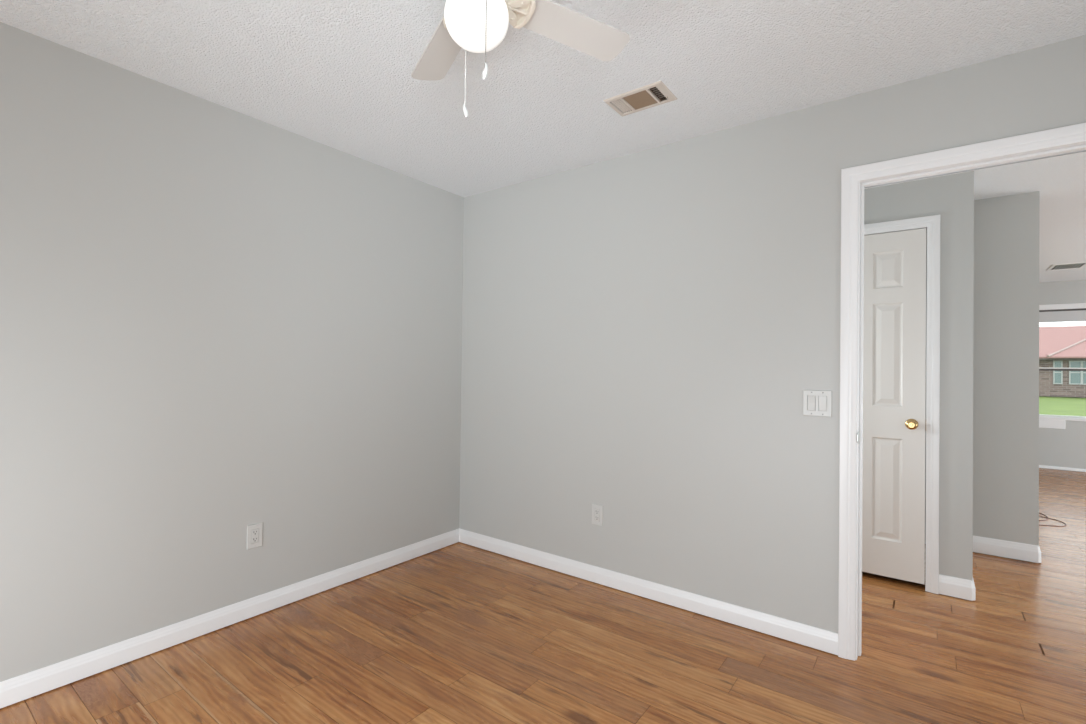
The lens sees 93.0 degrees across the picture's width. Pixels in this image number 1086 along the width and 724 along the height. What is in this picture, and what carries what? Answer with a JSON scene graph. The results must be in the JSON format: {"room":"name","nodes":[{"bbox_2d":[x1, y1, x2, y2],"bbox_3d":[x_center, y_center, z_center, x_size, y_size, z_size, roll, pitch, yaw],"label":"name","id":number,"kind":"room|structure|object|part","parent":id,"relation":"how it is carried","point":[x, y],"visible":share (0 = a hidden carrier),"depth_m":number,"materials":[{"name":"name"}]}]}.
{"room":"empty bedroom","nodes":[
{"label":"empty bedroom","id":0,"kind":"room"},
{"bbox_2d":[0,22,463,681],"bbox_3d":[-1.613,0.023,2.355,0.115,2.440,3.550,0,-1,37],"label":"wall","id":1,"kind":"structure","parent":0,"point":[217,321],"depth_m":2.31,"materials":[{"name":"grey paint"}]},
{"bbox_2d":[0,529,458,708],"bbox_3d":[-1.595,1.192,2.279,0.013,0.089,3.385,0,-1,37],"label":"baseboard","id":2,"kind":"structure","parent":1,"relation":"attached to","point":[42,680],"depth_m":2.31,"materials":[{"name":"white paint"}]},
{"bbox_2d":[247,522,262,549],"bbox_3d":[-1.413,0.853,2.527,0.007,0.116,0.072,0,-1,37],"label":"wall outlet","id":3,"kind":"object","parent":1,"relation":"attached to","point":[254,531],"visible":1,"depth_m":2.52,"materials":[{"name":"grey plastic"}]},
{"bbox_2d":[251,528,258,543],"bbox_3d":[-1.413,0.853,2.527,0.005,0.066,0.033,0,-1,37],"label":"receptacle","id":4,"kind":"object","parent":3,"relation":"attached to","point":[254,531],"depth_m":2.53,"materials":[{"name":"grey plastic"}]},
{"bbox_2d":[0,468,1085,723],"bbox_3d":[3.211,1.310,2.954,7.170,0.001,10.310,0,-1,37],"label":"floor","id":5,"kind":"structure","parent":0,"point":[456,633],"depth_m":2.19,"materials":[{"name":"brown wood"}]},
{"bbox_2d":[1039,513,1065,525],"bbox_3d":[4.211,1.334,4.447,0.398,0.010,0.586,0,-1,37],"label":"cable","id":6,"kind":"object","parent":5,"relation":"on","point":[1040,513],"visible":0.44,"depth_m":4.34,"materials":[{"name":"brown plastic"}]},
{"bbox_2d":[0,0,1085,282],"bbox_3d":[3.242,-1.139,2.980,7.170,0.020,10.310,0,-1,37],"label":"ceiling","id":7,"kind":"structure","parent":0,"point":[336,74],"depth_m":2.05,"materials":[{"name":"white paint"}]},
{"bbox_2d":[411,0,629,116],"bbox_3d":[-0.167,-0.924,1.317,0.720,0.530,0.733,1,-1,16],"label":"ceiling fan","id":8,"kind":"object","parent":7,"relation":"hanging from","point":[476,26],"visible":1,"depth_m":1.42,"materials":[{"name":"white wood"}]},
{"bbox_3d":[-0.304,-0.949,1.564,0.112,0.006,0.375,-13,6,-28],"label":"blade","id":9,"kind":"part","parent":8,"relation":"part of","materials":[{"name":"grey wood"}]},
{"bbox_3d":[-0.201,-0.828,1.374,0.004,0.254,0.040,1,-1,-25],"label":"pull chain","id":10,"kind":"part","parent":8,"relation":"part of","materials":[{"name":"white metal"}]},
{"bbox_3d":[-0.169,-0.867,1.312,0.163,0.132,0.163,0,-1,37],"label":"light globe","id":11,"kind":"part","parent":8,"relation":"part of","materials":[{"name":"white glass"}]},
{"bbox_3d":[-0.142,-0.834,1.247,0.004,0.241,0.040,1,-1,-21],"label":"pull chain","id":12,"kind":"part","parent":8,"relation":"part of","materials":[{"name":"silver metal"}]},
{"bbox_3d":[0.077,-0.945,1.460,0.375,0.006,0.112,1,-13,-31],"label":"blade","id":13,"kind":"part","parent":8,"relation":"part of","materials":[{"name":"grey wood"}]},
{"bbox_2d":[603,81,676,116],"bbox_3d":[0.434,-1.242,2.301,0.276,0.167,0.177,0,-1,37],"label":"ceiling vent","id":14,"kind":"object","parent":7,"relation":"in","point":[657,93],"visible":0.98,"depth_m":2.30,"materials":[{"name":"beige metal"}]},
{"bbox_2d":[1046,262,1085,270],"bbox_3d":[5.842,-1.063,5.739,0.300,0.008,0.420,0,-1,37],"label":"ceiling vent","id":15,"kind":"object","parent":7,"relation":"in","point":[1078,265],"visible":1,"depth_m":5.74,"materials":[{"name":"white metal"}]},
{"bbox_3d":[5.842,-1.066,5.739,0.236,0.001,0.356,0,-1,37],"label":"plate","id":16,"kind":"part","parent":15,"relation":"part of","materials":[{"name":"grey metal"}]},
{"bbox_2d":[459,35,1085,632],"bbox_3d":[2.268,0.064,1.615,7.000,2.440,0.115,0,-1,37],"label":"wall","id":17,"kind":"structure","parent":0,"point":[644,333],"depth_m":2.65,"materials":[{"name":"grey paint"}]},
{"bbox_2d":[592,504,602,525],"bbox_3d":[0.313,0.882,2.973,0.072,0.116,0.007,0,-1,37],"label":"wall outlet","id":18,"kind":"object","parent":17,"relation":"attached to","point":[597,510],"visible":1,"depth_m":2.97,"materials":[{"name":"grey plastic"}]},
{"bbox_2d":[595,509,599,520],"bbox_3d":[0.313,0.882,2.973,0.033,0.066,0.005,0,-1,37],"label":"receptacle","id":19,"kind":"object","parent":18,"relation":"attached to","point":[597,511],"depth_m":2.97,"materials":[{"name":"grey plastic"}]},
{"bbox_2d":[459,528,837,654],"bbox_3d":[0.345,1.224,2.938,2.345,0.089,0.013,0,-1,37],"label":"baseboard","id":20,"kind":"structure","parent":17,"relation":"attached to","point":[807,635],"depth_m":2.69,"materials":[{"name":"white paint"}]},
{"bbox_2d":[803,390,831,416],"bbox_3d":[1.227,0.185,2.307,0.116,0.116,0.009,0,-1,37],"label":"light switch","id":21,"kind":"object","parent":17,"relation":"attached to","point":[823,398],"visible":1,"depth_m":2.31,"materials":[{"name":"white plastic"}]},
{"bbox_2d":[838,123,1085,660],"bbox_3d":[1.716,0.219,2.022,0.946,2.121,0.150,0,-1,37],"label":"door frame","id":22,"kind":"structure","parent":17,"relation":"attached to","point":[1067,140],"depth_m":2.22,"materials":[{"name":"white paint"}]},
{"bbox_3d":[1.755,0.222,2.075,0.940,2.118,0.018,0,-1,37],"label":"casing","id":23,"kind":"part","parent":22,"relation":"part of","materials":[{"name":"white paint"}]},
{"bbox_2d":[864,171,973,600],"bbox_3d":[1.859,0.082,3.792,1.951,2.440,0.995,0,-1,37],"label":"wall","id":24,"kind":"structure","parent":0,"point":[951,197],"depth_m":2.86,"materials":[{"name":"grey paint"}]},
{"bbox_2d":[862,228,925,584],"bbox_3d":[1.923,0.247,3.106,0.612,2.029,0.100,0,-1,37],"label":"door","id":25,"kind":"structure","parent":24,"relation":"in","point":[894,334],"depth_m":3.02,"materials":[{"name":"white paint"}]},
{"bbox_3d":[2.106,0.358,2.946,0.063,0.063,0.065,0,-1,37],"label":"knob","id":26,"kind":"part","parent":25,"relation":"part of","materials":[{"name":"gold metal"}]},
{"bbox_2d":[864,215,939,593],"bbox_3d":[1.960,0.233,3.155,0.738,2.124,0.132,0,-1,37],"label":"door frame","id":27,"kind":"structure","parent":24,"relation":"attached to","point":[931,223],"depth_m":2.90,"materials":[{"name":"white paint"}]},
{"bbox_2d":[939,574,975,600],"bbox_3d":[2.571,1.247,3.232,0.158,0.104,1.008,0,-1,37],"label":"baseboard","id":28,"kind":"structure","parent":24,"relation":"attached to","point":[948,585],"depth_m":2.83,"materials":[{"name":"white paint"}]},
{"bbox_2d":[925,191,1039,562],"bbox_3d":[2.346,0.092,4.122,2.340,2.440,0.115,0,-1,37],"label":"wall","id":29,"kind":"structure","parent":0,"point":[1006,228],"depth_m":3.48,"materials":[{"name":"grey paint"}]},
{"bbox_2d":[973,536,1040,562],"bbox_3d":[3.116,1.255,3.519,0.402,0.109,0.128,0,-1,37],"label":"baseboard","id":30,"kind":"structure","parent":29,"relation":"attached to","point":[1014,550],"depth_m":3.45,"materials":[{"name":"white paint"}]},
{"bbox_2d":[1039,280,1085,471],"bbox_3d":[6.654,0.174,6.774,6.100,2.440,0.130,0,-1,37],"label":"wall","id":31,"kind":"structure","parent":0,"point":[1066,447],"depth_m":6.64,"materials":[{"name":"grey paint"}]},
{"bbox_2d":[1039,303,1085,428],"bbox_3d":[7.200,0.059,6.335,1.840,1.615,0.099,0,-1,37],"label":"window","id":32,"kind":"structure","parent":31,"relation":"in","point":[1045,421],"depth_m":6.68,"materials":[{"name":"white plastic"}]},
{"bbox_2d":[1039,308,1085,322],"bbox_3d":[7.198,-0.599,6.328,1.676,0.162,0.031,0,-1,37],"label":"window blind","id":33,"kind":"object","parent":32,"relation":"attached to","point":[1060,315],"visible":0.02,"depth_m":6.67,"materials":[{"name":"grey"}]},
{"bbox_3d":[7.201,-0.668,6.332,1.676,0.022,0.024,0,-1,37],"label":"head rail","id":34,"kind":"part","parent":33,"relation":"part of","materials":[{"name":"grey"}]},
{"bbox_3d":[7.197,-0.525,6.326,1.676,0.014,0.028,0,-1,37],"label":"rail","id":35,"kind":"part","parent":33,"relation":"part of","materials":[{"name":"grey"}]},
{"bbox_3d":[7.177,0.736,6.308,1.800,0.033,0.049,0,-1,37],"label":"sill","id":36,"kind":"part","parent":32,"relation":"part of","materials":[{"name":"white paint"}]},
{"bbox_3d":[7.215,0.017,6.355,1.700,1.420,0.050,0,-1,37],"label":"frame","id":37,"kind":"part","parent":32,"relation":"part of","materials":[{"name":"white plastic"}]},
{"bbox_3d":[7.213,0.083,6.352,1.640,0.016,0.025,0,-1,37],"label":"meeting rail","id":38,"kind":"part","parent":32,"relation":"part of","materials":[{"name":"white plastic"}]},
{"bbox_3d":[7.196,-0.714,6.324,1.840,0.069,0.047,0,-1,37],"label":"head casing","id":39,"kind":"part","parent":32,"relation":"part of","materials":[{"name":"white paint"}]},
{"bbox_2d":[1039,465,1085,471],"bbox_3d":[6.596,1.370,6.704,6.100,0.037,0.013,0,-1,37],"label":"baseboard","id":40,"kind":"structure","parent":31,"relation":"attached to","point":[1040,466],"depth_m":6.63,"materials":[{"name":"white paint"}]},
{"label":"outside","id":41,"kind":"structure","parent":0,"visible":0},
{"bbox_2d":[1039,396,1085,415],"bbox_3d":[41.917,2.485,37.461,70.000,0.060,90.000,0,-1,37],"label":"lawn","id":42,"kind":"structure","parent":41,"point":[1048,405],"depth_m":25.09,"materials":[{"name":"green plant"}]},
{"bbox_2d":[1039,326,1085,396],"bbox_3d":[39.742,-0.108,37.030,16.200,5.080,10.567,0,-1,37],"label":"house","id":43,"kind":"structure","parent":42,"relation":"on","point":[1059,346],"depth_m":35.19,"materials":[{"name":"brown brick"}]}
]}

